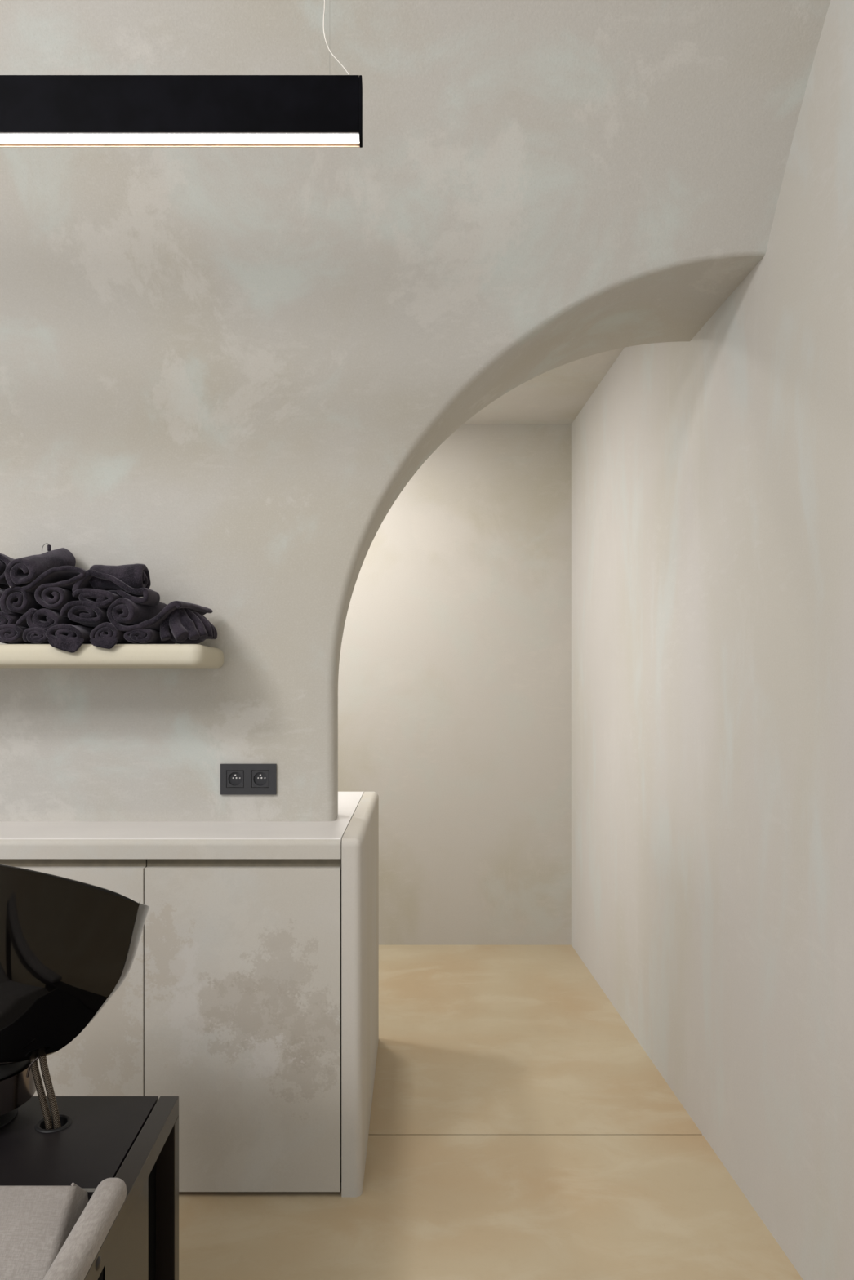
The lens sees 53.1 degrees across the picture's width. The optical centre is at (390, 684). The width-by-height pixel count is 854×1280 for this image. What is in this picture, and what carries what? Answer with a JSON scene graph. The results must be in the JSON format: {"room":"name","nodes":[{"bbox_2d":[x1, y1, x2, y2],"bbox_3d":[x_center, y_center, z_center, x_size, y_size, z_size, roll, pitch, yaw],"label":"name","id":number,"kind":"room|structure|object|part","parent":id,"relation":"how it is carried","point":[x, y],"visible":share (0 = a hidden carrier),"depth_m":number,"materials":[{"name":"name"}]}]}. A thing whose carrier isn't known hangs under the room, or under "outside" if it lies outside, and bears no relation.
{"room":"hair salon","nodes":[
{"label":"hair salon","id":0,"kind":"room"},
{"bbox_2d":[0,0,362,147],"bbox_3d":[-1.174,-1.234,1.446,2.251,0.632,0.031,0,0,0],"label":"pendant lamp","id":1,"kind":"object","parent":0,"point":[37,111],"visible":1,"depth_m":1.43,"materials":[{"name":"black metal"}]},
{"bbox_2d":[0,133,359,143],"bbox_3d":[-1.172,-0.923,1.443,2.236,0.003,0.020,0,0,0],"label":"diffuser","id":2,"kind":"object","parent":1,"relation":"attached to","point":[4,138],"depth_m":1.44,"materials":[{"name":"white plastic"}]},
{"bbox_2d":[0,0,830,821],"bbox_3d":[-1.069,-0.654,1.853,3.862,2.059,1.254,0,0,0],"label":"wall","id":3,"kind":"structure","parent":0,"point":[223,371],"depth_m":2.00,"materials":[{"name":"paint"}]},
{"bbox_2d":[0,644,223,668],"bbox_3d":[-1.427,-0.071,2.197,1.946,0.054,0.290,0,0,0],"label":"wall shelf","id":4,"kind":"object","parent":3,"relation":"attached to","point":[11,655],"visible":0.97,"depth_m":2.06,"materials":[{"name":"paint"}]},
{"bbox_2d":[0,623,43,644],"bbox_3d":[-0.928,-0.125,2.184,0.070,0.052,0.244,0,0,0],"label":"rolled towel","id":5,"kind":"object","parent":4,"relation":"on","point":[9,633],"visible":0.43,"depth_m":2.06,"materials":[{"name":"fabric"}]},
{"bbox_2d":[0,610,22,626],"bbox_3d":[-0.956,-0.152,2.180,0.074,0.061,0.225,0,0,0],"label":"rolled towel","id":6,"kind":"object","parent":5,"relation":"on","point":[5,618],"visible":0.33,"depth_m":2.07,"materials":[{"name":"black fabric"}]},
{"bbox_2d":[0,589,5,610],"bbox_3d":[-0.981,-0.208,2.172,0.069,0.066,0.204,0,0,0],"label":"rolled towel","id":7,"kind":"object","parent":6,"relation":"on","point":[2,591],"visible":0.03,"depth_m":2.10,"materials":[{"name":"black fabric"}]},
{"bbox_2d":[0,555,31,590],"bbox_3d":[-0.975,-0.285,2.158,0.094,0.082,0.164,0,0,0],"label":"rolled towel","id":8,"kind":"object","parent":7,"relation":"on","point":[5,562],"visible":0.38,"depth_m":2.09,"materials":[{"name":"black fabric"}]},
{"bbox_2d":[0,587,56,616],"bbox_3d":[-0.914,-0.204,2.168,0.070,0.070,0.205,0,0,0],"label":"rolled towel","id":9,"kind":"object","parent":6,"relation":"on","point":[14,601],"visible":0.62,"depth_m":2.07,"materials":[{"name":"black fabric"}]},
{"bbox_2d":[5,543,76,586],"bbox_3d":[-0.875,-0.301,2.142,0.088,0.127,0.173,0,0,14],"label":"rolled towel","id":10,"kind":"object","parent":9,"relation":"on","point":[22,571],"visible":0.85,"depth_m":2.08,"materials":[{"name":"black fabric"}]},
{"bbox_2d":[22,626,49,644],"bbox_3d":[-0.862,-0.122,2.185,0.065,0.043,0.246,0,0,0],"label":"rolled towel","id":11,"kind":"object","parent":4,"relation":"on","point":[32,634],"visible":0.45,"depth_m":2.06,"materials":[{"name":"fabric"}]},
{"bbox_2d":[15,608,84,631],"bbox_3d":[-0.856,-0.157,2.176,0.110,0.059,0.225,0,0,0],"label":"rolled towel","id":12,"kind":"object","parent":11,"relation":"on","point":[45,619],"visible":0.69,"depth_m":2.07,"materials":[{"name":"black fabric"}]},
{"bbox_2d":[21,565,88,610],"bbox_3d":[-0.817,-0.236,2.149,0.156,0.105,0.172,0,0,0],"label":"rolled towel","id":13,"kind":"object","parent":12,"relation":"on","point":[52,588],"visible":0.71,"depth_m":2.07,"materials":[{"name":"black fabric"}]},
{"bbox_2d":[46,622,94,653],"bbox_3d":[-0.782,-0.114,2.173,0.097,0.076,0.272,0,0,0],"label":"rolled towel","id":14,"kind":"object","parent":4,"relation":"on","point":[69,637],"visible":0.73,"depth_m":2.05,"materials":[{"name":"fabric"}]},
{"bbox_2d":[61,600,112,626],"bbox_3d":[-0.748,-0.173,2.173,0.107,0.061,0.223,0,0,0],"label":"rolled towel","id":15,"kind":"object","parent":14,"relation":"on","point":[86,613],"visible":0.69,"depth_m":2.06,"materials":[{"name":"black fabric"}]},
{"bbox_2d":[73,586,119,609],"bbox_3d":[-0.720,-0.212,2.161,0.105,0.054,0.194,0,0,0],"label":"rolled towel","id":16,"kind":"object","parent":15,"relation":"on","point":[96,597],"visible":0.7,"depth_m":2.07,"materials":[{"name":"black fabric"}]},
{"bbox_2d":[88,623,130,648],"bbox_3d":[-0.691,-0.117,2.171,0.077,0.065,0.265,0,0,0],"label":"rolled towel","id":17,"kind":"object","parent":4,"relation":"on","point":[104,635],"visible":0.59,"depth_m":2.05,"materials":[{"name":"fabric"}]},
{"bbox_2d":[123,628,175,644],"bbox_3d":[-0.611,-0.118,2.182,0.074,0.039,0.242,0,0,0],"label":"rolled towel","id":18,"kind":"object","parent":4,"relation":"on","point":[142,636],"visible":0.8,"depth_m":2.06,"materials":[{"name":"fabric"}]},
{"bbox_2d":[107,597,213,632],"bbox_3d":[-0.576,-0.171,2.157,0.215,0.091,0.204,0,0,0],"label":"rolled towel","id":19,"kind":"object","parent":18,"relation":"on","point":[126,615],"visible":0.8,"depth_m":2.07,"materials":[{"name":"black fabric"}]},
{"bbox_2d":[71,564,160,606],"bbox_3d":[-0.679,-0.249,2.120,0.192,0.103,0.103,0,0,0],"label":"rolled towel","id":20,"kind":"object","parent":19,"relation":"on","point":[130,581],"visible":0.97,"depth_m":2.09,"materials":[{"name":"black fabric"}]},
{"bbox_2d":[160,608,217,644],"bbox_3d":[-0.506,-0.148,2.145,0.118,0.093,0.183,0,0,0],"label":"rolled towel","id":21,"kind":"object","parent":4,"relation":"on","point":[187,626],"visible":0.97,"depth_m":2.09,"materials":[{"name":"black fabric"}]},
{"bbox_2d":[220,764,276,794],"bbox_3d":[-0.390,0.259,2.336,0.152,0.084,0.009,0,0,0],"label":"double socket","id":22,"kind":"object","parent":3,"relation":"attached to","point":[235,779],"visible":1,"depth_m":2.33,"materials":[{"name":"plastic"}]},
{"bbox_2d":[337,424,571,944],"bbox_3d":[-1.069,-0.050,4.145,3.862,2.590,0.120,0,0,0],"label":"wall","id":23,"kind":"structure","parent":0,"point":[455,675],"depth_m":4.08,"materials":[{"name":"paint"}]},
{"bbox_2d":[178,944,803,1279],"bbox_3d":[-1.069,1.270,1.042,3.862,0.050,6.085,0,0,0],"label":"floor","id":24,"kind":"structure","parent":0,"point":[520,1128],"depth_m":2.20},
{"bbox_2d":[0,1177,126,1279],"bbox_3d":[-0.661,0.951,0.786,0.618,0.588,0.851,0,0,0],"label":"chair","id":25,"kind":"object","parent":24,"relation":"on","point":[47,1232],"visible":1,"depth_m":1.09,"materials":[{"name":"grey fabric"}]},
{"bbox_2d":[0,1185,88,1279],"bbox_3d":[-0.661,0.828,1.029,0.500,0.308,0.365,0,0,0],"label":"cushion","id":26,"kind":"object","parent":25,"relation":"on","point":[36,1221],"depth_m":1.11,"materials":[{"name":"grey fabric"}]},
{"bbox_3d":[-0.371,0.675,0.905,0.040,0.037,0.490,0,0,0],"label":"armrest","id":27,"kind":"part","parent":25,"relation":"part of","materials":[{"name":"grey fabric"}]},
{"bbox_2d":[0,858,146,1096],"bbox_3d":[-0.840,0.836,2.526,0.479,0.819,0.900,0,0,0],"label":"base cabinet","id":28,"kind":"object","parent":24,"relation":"on","point":[106,1058],"visible":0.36,"depth_m":2.08,"materials":[{"name":"paint"}]},
{"bbox_3d":[-0.840,0.441,2.109,0.476,0.028,0.022,0,0,0],"label":"grip rail","id":29,"kind":"part","parent":28,"relation":"part of","materials":[{"name":"grey metal"}]},
{"bbox_2d":[0,1096,178,1279],"bbox_3d":[-0.660,0.969,1.031,0.610,0.552,0.823,0,0,0],"label":"stand","id":30,"kind":"object","parent":24,"relation":"on","point":[133,1140],"visible":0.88,"depth_m":1.30,"materials":[{"name":"black metal"}]},
{"bbox_2d":[0,863,149,1129],"bbox_3d":[-0.665,0.477,1.400,0.549,0.467,0.400,0,0,0],"label":"basin","id":31,"kind":"object","parent":30,"relation":"on","point":[67,945],"visible":0.98,"depth_m":1.29,"materials":[{"name":"black ceramic"}]},
{"bbox_3d":[-0.545,0.582,1.300,0.020,0.032,0.004,0,0,0],"label":"lock lever","id":32,"kind":"part","parent":31,"relation":"part of","materials":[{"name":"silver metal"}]},
{"bbox_3d":[-0.661,0.697,1.177,0.536,0.004,0.002,0,0,0],"label":"trim","id":33,"kind":"part","parent":30,"relation":"part of","materials":[{"name":"metal"}]},
{"bbox_3d":[-0.369,0.976,1.203,0.047,0.497,0.260,0,0,-13],"label":"panel","id":34,"kind":"part","parent":30,"relation":"part of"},
{"bbox_3d":[-0.374,0.711,1.031,0.032,0.033,0.823,0,0,0],"label":"rail","id":35,"kind":"part","parent":30,"relation":"part of","materials":[{"name":"black metal"}]},
{"bbox_3d":[-0.660,0.969,1.427,0.540,0.511,0.008,0,0,0],"label":"panel","id":36,"kind":"part","parent":30,"relation":"part of","materials":[{"name":"black wood"}]},
{"bbox_3d":[-0.374,0.986,1.428,0.032,0.518,0.029,0,0,0],"label":"leg","id":37,"kind":"part","parent":30,"relation":"part of","materials":[{"name":"black wood"}]},
{"bbox_2d":[144,858,341,1191],"bbox_3d":[-0.362,0.836,2.526,0.479,0.819,0.900,0,0,0],"label":"base cabinet","id":38,"kind":"object","parent":24,"relation":"on","point":[242,957],"visible":0.67,"depth_m":2.08,"materials":[{"name":"paint"}]},
{"bbox_3d":[-0.362,0.441,2.109,0.476,0.028,0.022,0,0,0],"label":"grip rail","id":39,"kind":"part","parent":38,"relation":"part of","materials":[{"name":"grey metal"}]},
{"bbox_2d":[341,791,378,1197],"bbox_3d":[-0.082,0.810,2.544,0.050,0.870,0.939,0,0,2],"label":"end panel","id":40,"kind":"object","parent":24,"relation":"on","point":[360,839],"visible":1,"depth_m":2.08,"materials":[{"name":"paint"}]},
{"bbox_3d":[-2.276,0.836,2.526,0.478,0.819,0.900,0,0,0],"label":"base cabinet","id":41,"kind":"object","parent":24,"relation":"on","visible":0},
{"bbox_2d":[0,791,364,858],"bbox_3d":[-1.347,0.400,2.543,2.505,0.049,0.934,0,0,0],"label":"countertop","id":42,"kind":"structure","parent":41,"relation":"on","point":[18,839],"depth_m":2.09,"materials":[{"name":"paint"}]},
{"bbox_2d":[462,347,623,424],"bbox_3d":[-1.069,-1.295,3.283,3.862,0.100,1.605,0,0,0],"label":"ceiling","id":43,"kind":"structure","parent":0,"point":[557,396],"depth_m":3.70,"materials":[{"name":"paint"}]},
{"bbox_2d":[571,0,853,1279],"bbox_3d":[0.922,-0.455,1.103,0.120,3.400,6.205,0,0,0],"label":"wall","id":44,"kind":"structure","parent":0,"point":[713,472],"depth_m":2.09,"materials":[{"name":"paint"}]}
]}

